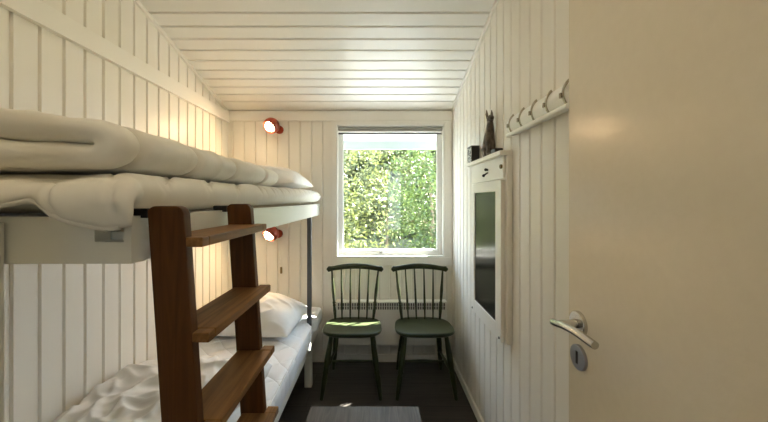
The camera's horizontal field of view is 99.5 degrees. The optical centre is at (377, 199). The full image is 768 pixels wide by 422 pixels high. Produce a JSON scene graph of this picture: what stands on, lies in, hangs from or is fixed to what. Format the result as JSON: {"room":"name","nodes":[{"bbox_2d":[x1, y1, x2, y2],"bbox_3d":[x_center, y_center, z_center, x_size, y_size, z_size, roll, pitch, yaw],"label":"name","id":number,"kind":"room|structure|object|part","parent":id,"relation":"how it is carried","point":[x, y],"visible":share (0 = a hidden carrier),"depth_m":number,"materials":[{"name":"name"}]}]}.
{"room":"bunk bedroom","nodes":[
{"label":"bunk bedroom","id":0,"kind":"room"},
{"bbox_2d":[0,0,227,421],"bbox_3d":[-1.290,-0.102,1.290,0.120,2.944,2.980,0,0,0],"label":"wall","id":1,"kind":"structure","parent":0,"point":[69,329],"depth_m":1.37,"materials":[{"name":"paint"}]},
{"bbox_2d":[0,0,229,122],"bbox_3d":[-1.218,-0.672,1.280,0.024,0.084,2.760,0,0,0],"label":"trim","id":2,"kind":"structure","parent":1,"relation":"attached to","point":[37,12],"depth_m":1.42,"materials":[{"name":"white paint"}]},
{"bbox_2d":[133,0,228,110],"bbox_3d":[-1.224,-1.111,1.280,0.013,0.806,2.760,0,0,0],"label":"trim","id":3,"kind":"structure","parent":1,"relation":"attached to","point":[137,2],"depth_m":1.96,"materials":[{"name":"white paint"}]},
{"bbox_2d":[139,0,494,110],"bbox_3d":[-0.311,-1.150,1.495,2.077,1.105,3.390,0,0,0],"label":"ceiling","id":4,"kind":"structure","parent":0,"point":[254,55],"depth_m":1.98,"materials":[{"name":"paint"}]},
{"bbox_2d":[228,121,451,353],"bbox_3d":[-0.311,0.245,2.720,2.077,2.250,0.120,0,0,0],"label":"wall","id":5,"kind":"structure","parent":0,"point":[303,147],"depth_m":2.66,"materials":[{"name":"paint"}]},
{"bbox_2d":[262,227,282,273],"bbox_3d":[-0.841,0.401,2.575,0.126,0.399,0.168,0,0,0],"label":"wall lamp","id":6,"kind":"object","parent":5,"relation":"attached to","point":[271,234],"visible":0.89,"depth_m":2.52,"materials":[{"name":"red metal"}]},
{"bbox_3d":[-0.848,0.272,2.542,0.080,0.080,0.080,0,0,0],"label":"bulb","id":7,"kind":"part","parent":6,"relation":"part of","materials":[{"name":"beige glass"}]},
{"bbox_3d":[-0.842,0.263,2.553,0.124,0.124,0.122,0,0,0],"label":"lamp shade","id":8,"kind":"part","parent":6,"relation":"part of","materials":[{"name":"brown paint"}]},
{"bbox_2d":[263,117,283,133],"bbox_3d":[-0.835,-0.585,2.575,0.126,0.124,0.168,0,0,0],"label":"wall lamp","id":9,"kind":"object","parent":5,"relation":"attached to","point":[271,125],"visible":1,"depth_m":2.52,"materials":[{"name":"red metal"}]},
{"bbox_3d":[-0.842,-0.577,2.542,0.080,0.080,0.080,0,0,0],"label":"bulb","id":10,"kind":"part","parent":9,"relation":"part of","materials":[{"name":"beige glass"}]},
{"bbox_2d":[228,111,452,120],"bbox_3d":[-0.311,-0.684,2.649,1.835,0.081,0.022,0,0,0],"label":"trim","id":11,"kind":"structure","parent":5,"relation":"attached to","point":[233,115],"depth_m":2.64,"materials":[{"name":"white paint"}]},
{"bbox_2d":[313,354,446,361],"bbox_3d":[-0.311,1.290,2.653,1.809,0.060,0.014,0,0,0],"label":"baseboard","id":12,"kind":"structure","parent":5,"relation":"attached to","point":[316,357],"depth_m":2.65,"materials":[{"name":"white paint"}]},
{"bbox_2d":[344,134,435,140],"bbox_3d":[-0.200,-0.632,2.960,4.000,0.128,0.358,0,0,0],"label":"window blind","id":13,"kind":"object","parent":5,"relation":"attached to","point":[347,137],"depth_m":3.07,"materials":[{"name":"white fabric"}]},
{"bbox_2d":[336,299,446,344],"bbox_3d":[0.106,0.980,2.617,0.883,0.350,0.084,0,0,0],"label":"wall heater","id":14,"kind":"object","parent":5,"relation":"attached to","point":[387,312],"visible":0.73,"depth_m":2.58,"materials":[{"name":"white metal"}]},
{"bbox_2d":[338,303,444,309],"bbox_3d":[0.106,0.843,2.577,0.847,0.050,0.002,0,0,0],"label":"grille","id":15,"kind":"object","parent":14,"relation":"attached to","point":[354,306],"depth_m":2.58,"materials":[{"name":"grey metal"}]},
{"bbox_2d":[332,121,451,264],"bbox_3d":[0.115,-0.055,2.712,0.981,1.178,0.136,0,0,0],"label":"window","id":16,"kind":"structure","parent":5,"relation":"in","point":[442,255],"depth_m":2.65,"materials":[{"name":"white paint"}]},
{"bbox_2d":[338,126,442,183],"bbox_3d":[0.100,-0.366,2.666,0.859,0.472,0.037,0,0,0],"label":"roller blind","id":17,"kind":"object","parent":16,"relation":"attached to","point":[340,129],"visible":1,"depth_m":2.65,"materials":[{"name":"grey fabric"}]},
{"bbox_3d":[0.115,0.500,2.652,0.981,0.067,0.013,0,0,0],"label":"sill","id":18,"kind":"part","parent":16,"relation":"part of","materials":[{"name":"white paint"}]},
{"bbox_2d":[278,362,477,421],"bbox_3d":[0.000,1.350,-0.410,4.000,0.060,6.380,0,0,0],"label":"floor","id":19,"kind":"structure","parent":0,"point":[425,386],"depth_m":2.25,"materials":[{"name":"brown wood"}]},
{"bbox_2d":[0,204,319,421],"bbox_3d":[-0.842,0.676,1.622,0.747,1.288,2.060,0,0,0],"label":"bunk bed","id":20,"kind":"object","parent":19,"relation":"on","point":[25,238],"visible":0.44,"depth_m":0.63,"materials":[{"name":"white paint"}]},
{"bbox_3d":[-0.759,0.681,0.609,0.082,1.278,0.034,0,0,0],"label":"post","id":21,"kind":"part","parent":20,"relation":"part of","materials":[{"name":"white paint"}]},
{"bbox_3d":[-1.202,0.077,1.641,0.025,0.091,1.970,0,0,0],"label":"wall rail","id":22,"kind":"part","parent":20,"relation":"part of","materials":[{"name":"metal"}]},
{"bbox_2d":[0,173,320,230],"bbox_3d":[-0.830,-0.008,1.593,0.751,0.132,2.039,0,0,0],"label":"quilt","id":23,"kind":"object","parent":20,"relation":"on","point":[100,202],"visible":0.87,"depth_m":0.63,"materials":[{"name":"beige fabric"}]},
{"bbox_2d":[0,108,277,185],"bbox_3d":[-0.835,-0.133,1.165,0.666,0.145,1.057,0,0,0],"label":"duvet","id":24,"kind":"object","parent":23,"relation":"on","point":[31,141],"visible":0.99,"depth_m":0.66,"materials":[{"name":"beige fabric"}]},
{"bbox_2d":[258,165,312,188],"bbox_3d":[-0.835,-0.158,2.260,0.660,0.153,0.600,0,0,0],"label":"pillow","id":25,"kind":"object","parent":23,"relation":"on","point":[287,178],"visible":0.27,"depth_m":2.05,"materials":[{"name":"white fabric"}]},
{"bbox_3d":[-0.487,0.077,1.656,0.025,0.091,1.992,0,0,0],"label":"rail","id":26,"kind":"part","parent":20,"relation":"part of","materials":[{"name":"white paint"}]},
{"bbox_2d":[155,307,321,421],"bbox_3d":[-0.832,0.914,1.644,0.767,0.117,1.968,0,0,0],"label":"mattress","id":27,"kind":"object","parent":20,"relation":"on","point":[288,355],"visible":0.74,"depth_m":1.84,"materials":[{"name":"white fabric"}]},
{"bbox_2d":[53,355,271,421],"bbox_3d":[-0.866,0.805,1.249,0.692,0.097,0.898,0,0,0],"label":"duvet","id":28,"kind":"object","parent":27,"relation":"on","point":[132,394],"visible":0.45,"depth_m":1.30,"materials":[{"name":"white fabric"}]},
{"bbox_2d":[217,292,306,337],"bbox_3d":[-0.865,0.747,2.200,0.680,0.187,0.480,0,0,4],"label":"pillow","id":29,"kind":"object","parent":27,"relation":"on","point":[280,314],"visible":0.33,"depth_m":2.05,"materials":[{"name":"white fabric"}]},
{"bbox_3d":[-0.487,1.016,1.636,0.025,0.083,2.012,0,0,0],"label":"rail","id":30,"kind":"part","parent":20,"relation":"part of","materials":[{"name":"white paint"}]},
{"bbox_3d":[-0.493,1.189,2.308,0.050,0.262,0.045,0,0,0],"label":"leg","id":31,"kind":"part","parent":20,"relation":"part of","materials":[{"name":"white paint"}]},
{"bbox_3d":[-0.488,0.549,2.312,0.030,0.851,0.025,0,0,0],"label":"steel post","id":32,"kind":"part","parent":20,"relation":"part of","materials":[{"name":"grey metal"}]},
{"bbox_2d":[133,204,278,421],"bbox_3d":[-0.388,0.666,0.831,0.230,1.308,0.372,0,0,0],"label":"ladder","id":33,"kind":"object","parent":19,"relation":"on","point":[180,327],"visible":0.97,"depth_m":0.67,"materials":[{"name":"brown wood"}]},
{"bbox_3d":[-0.380,0.666,0.658,0.159,1.308,0.026,0,0,0],"label":"post","id":34,"kind":"part","parent":33,"relation":"part of","materials":[{"name":"brown wood"}]},
{"bbox_3d":[-0.380,0.666,0.998,0.159,1.308,0.026,0,0,0],"label":"post","id":35,"kind":"part","parent":33,"relation":"part of","materials":[{"name":"brown wood"}]},
{"bbox_2d":[320,263,382,400],"bbox_3d":[-0.178,0.910,2.341,0.439,0.828,0.432,0,0,0],"label":"spindle chair","id":36,"kind":"object","parent":19,"relation":"on","point":[341,327],"visible":1,"depth_m":2.32,"materials":[{"name":"green paint"}]},
{"bbox_3d":[-0.345,1.115,2.172,0.099,0.414,0.040,0,0,-39],"label":"leg","id":37,"kind":"part","parent":36,"relation":"part of","materials":[{"name":"green paint"}]},
{"bbox_3d":[-0.338,0.723,2.482,0.028,0.360,0.108,0,0,-21],"label":"post","id":38,"kind":"part","parent":36,"relation":"part of","materials":[{"name":"green paint"}]},
{"bbox_3d":[-0.325,1.120,2.482,0.040,0.407,0.147,0,0,-21],"label":"leg","id":39,"kind":"part","parent":36,"relation":"part of","materials":[{"name":"green paint"}]},
{"bbox_3d":[-0.178,0.902,2.308,0.409,0.050,0.365,0,0,0],"label":"seat","id":40,"kind":"part","parent":36,"relation":"part of","materials":[{"name":"green paint"}]},
{"bbox_3d":[-0.178,0.526,2.532,0.439,0.061,0.050,0,0,0],"label":"crest rail","id":41,"kind":"part","parent":36,"relation":"part of","materials":[{"name":"green paint"}]},
{"bbox_3d":[-0.018,0.723,2.482,0.028,0.360,0.108,0,0,21],"label":"post","id":42,"kind":"part","parent":36,"relation":"part of","materials":[{"name":"green paint"}]},
{"bbox_3d":[-0.011,1.115,2.172,0.099,0.414,0.040,0,0,39],"label":"leg","id":43,"kind":"part","parent":36,"relation":"part of","materials":[{"name":"green paint"}]},
{"bbox_2d":[306,406,421,421],"bbox_3d":[-0.056,1.095,1.076,0.455,0.450,0.592,0,0,0],"label":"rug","id":44,"kind":"object","parent":19,"relation":"on","point":[316,413],"visible":1,"depth_m":1.32,"materials":[{"name":"grey fabric"}]},
{"bbox_2d":[391,263,457,400],"bbox_3d":[0.322,0.910,2.341,0.439,0.828,0.432,0,0,0],"label":"spindle chair","id":45,"kind":"object","parent":19,"relation":"on","point":[410,327],"visible":1,"depth_m":2.33,"materials":[{"name":"green paint"}]},
{"bbox_3d":[0.162,0.723,2.482,0.028,0.360,0.108,0,0,-21],"label":"post","id":46,"kind":"part","parent":45,"relation":"part of","materials":[{"name":"green paint"}]},
{"bbox_3d":[0.175,1.120,2.482,0.040,0.407,0.147,0,0,-21],"label":"leg","id":47,"kind":"part","parent":45,"relation":"part of","materials":[{"name":"green paint"}]},
{"bbox_3d":[0.155,1.115,2.172,0.099,0.414,0.040,0,0,-39],"label":"leg","id":48,"kind":"part","parent":45,"relation":"part of","materials":[{"name":"green paint"}]},
{"bbox_3d":[0.322,0.526,2.532,0.439,0.061,0.050,0,0,0],"label":"crest rail","id":49,"kind":"part","parent":45,"relation":"part of","materials":[{"name":"green paint"}]},
{"bbox_3d":[0.322,0.902,2.308,0.409,0.050,0.365,0,0,0],"label":"seat","id":50,"kind":"part","parent":45,"relation":"part of","materials":[{"name":"green paint"}]},
{"bbox_3d":[0.469,1.120,2.482,0.040,0.407,0.147,0,0,21],"label":"leg","id":51,"kind":"part","parent":45,"relation":"part of","materials":[{"name":"green paint"}]},
{"bbox_3d":[0.482,0.723,2.482,0.028,0.360,0.108,0,0,21],"label":"post","id":52,"kind":"part","parent":45,"relation":"part of","materials":[{"name":"green paint"}]},
{"bbox_3d":[0.489,1.115,2.172,0.099,0.414,0.040,0,0,39],"label":"leg","id":53,"kind":"part","parent":45,"relation":"part of","materials":[{"name":"green paint"}]},
{"bbox_2d":[344,141,435,149],"bbox_3d":[-0.200,-0.619,3.155,4.000,0.258,0.030,0,0,0],"label":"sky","id":54,"kind":"structure","parent":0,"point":[348,145],"depth_m":3.14,"materials":[{"name":"grey paint"}]},
{"bbox_2d":[452,0,568,421],"bbox_3d":[0.667,-0.102,1.290,0.120,2.944,2.980,0,0,0],"label":"wall","id":55,"kind":"structure","parent":0,"point":[522,55],"depth_m":1.35,"materials":[{"name":"paint"}]},
{"bbox_2d":[452,356,483,421],"bbox_3d":[0.600,1.292,1.430,0.014,0.055,2.460,0,0,0],"label":"baseboard","id":56,"kind":"structure","parent":55,"relation":"attached to","point":[478,416],"depth_m":2.14,"materials":[{"name":"white paint"}]},
{"bbox_2d":[451,0,498,111],"bbox_3d":[0.601,-1.111,1.280,0.013,0.806,2.760,0,0,0],"label":"trim","id":57,"kind":"structure","parent":55,"relation":"attached to","point":[495,3],"depth_m":1.96,"materials":[{"name":"white paint"}]},
{"bbox_2d":[466,150,511,344],"bbox_3d":[0.575,0.213,1.738,0.063,0.877,0.553,0,0,0],"label":"wall mirror","id":58,"kind":"object","parent":55,"relation":"attached to","point":[491,173],"visible":1,"depth_m":1.60,"materials":[{"name":"white paint"}]},
{"bbox_2d":[467,145,479,162],"bbox_3d":[0.576,-0.274,1.964,0.050,0.096,0.094,0,0,0],"label":"box","id":59,"kind":"object","parent":58,"relation":"on","point":[473,150],"visible":0.91,"depth_m":1.92,"materials":[{"name":"black"}]},
{"bbox_3d":[0.569,0.271,1.722,0.006,0.630,0.344,0,0,0],"label":"glass panel","id":60,"kind":"part","parent":58,"relation":"part of","materials":[{"name":"black"}]},
{"bbox_2d":[481,110,494,156],"bbox_3d":[0.576,-0.348,1.712,0.058,0.245,0.137,0,0,0],"label":"animal figurine","id":61,"kind":"object","parent":58,"relation":"on","point":[488,144],"visible":0.8,"depth_m":1.67,"materials":[{"name":"brown metal"}]},
{"bbox_3d":[0.569,0.280,1.712,0.018,0.744,0.460,0,0,0],"label":"frame","id":62,"kind":"part","parent":58,"relation":"part of","materials":[{"name":"white paint"}]},
{"bbox_2d":[491,148,502,153],"bbox_3d":[0.573,-0.236,1.567,0.039,0.020,0.065,0,0,0],"label":"case","id":63,"kind":"object","parent":58,"relation":"on","point":[495,149],"visible":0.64,"depth_m":1.54,"materials":[{"name":"black"}]},
{"bbox_2d":[506,79,568,137],"bbox_3d":[0.583,-0.325,1.214,0.045,0.095,0.460,0,0,0],"label":"coat rack","id":64,"kind":"object","parent":55,"relation":"attached to","point":[555,103],"visible":0.98,"depth_m":1.14,"materials":[{"name":"white paint"}]},
{"bbox_3d":[-0.312,-0.105,-0.150,2.077,2.950,0.100,0,0,0],"label":"wall","id":65,"kind":"structure","parent":0,"visible":0},
{"bbox_2d":[550,0,767,421],"bbox_3d":[0.409,0.301,0.317,0.100,2.022,0.803,0,0,0],"label":"door","id":66,"kind":"structure","parent":65,"relation":"in","point":[668,320],"depth_m":0.47,"materials":[{"name":"paint"}]},
{"bbox_3d":[0.385,0.252,0.620,0.052,0.029,0.139,0,0,0],"label":"handle lever","id":67,"kind":"part","parent":66,"relation":"part of","materials":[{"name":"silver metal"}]},
{"label":"outside","id":68,"kind":"structure","parent":0,"visible":0},
{"bbox_2d":[344,219,431,248],"bbox_3d":[0.000,1.670,16.395,28.000,0.200,27.210,0,0,0],"label":"ground","id":69,"kind":"structure","parent":68,"point":[359,238],"depth_m":11.73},
{"bbox_2d":[344,150,414,248],"bbox_3d":[-0.781,0.182,5.367,2.770,2.878,1.769,0,0,0],"label":"tree","id":70,"kind":"object","parent":69,"relation":"on","point":[347,208],"visible":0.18,"depth_m":5.36,"materials":[{"name":"green plant"}]},
{"bbox_2d":[344,150,435,248],"bbox_3d":[0.329,-0.289,9.616,4.046,3.882,2.414,0,0,0],"label":"tree","id":71,"kind":"object","parent":69,"relation":"on","point":[373,215],"visible":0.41,"depth_m":9.58,"materials":[{"name":"green plant"}]},
{"bbox_2d":[344,150,435,239],"bbox_3d":[0.494,-1.212,13.980,13.421,5.979,4.114,0,0,0],"label":"hedge","id":72,"kind":"object","parent":69,"relation":"on","point":[351,171],"visible":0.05,"depth_m":13.47,"materials":[{"name":"green plant"}]},
{"bbox_2d":[376,150,435,248],"bbox_3d":[1.270,-0.137,7.100,2.609,3.519,1.883,0,0,-16],"label":"tree","id":73,"kind":"object","parent":69,"relation":"on","point":[432,229],"visible":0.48,"depth_m":6.96,"materials":[{"name":"green plant"}]}
]}

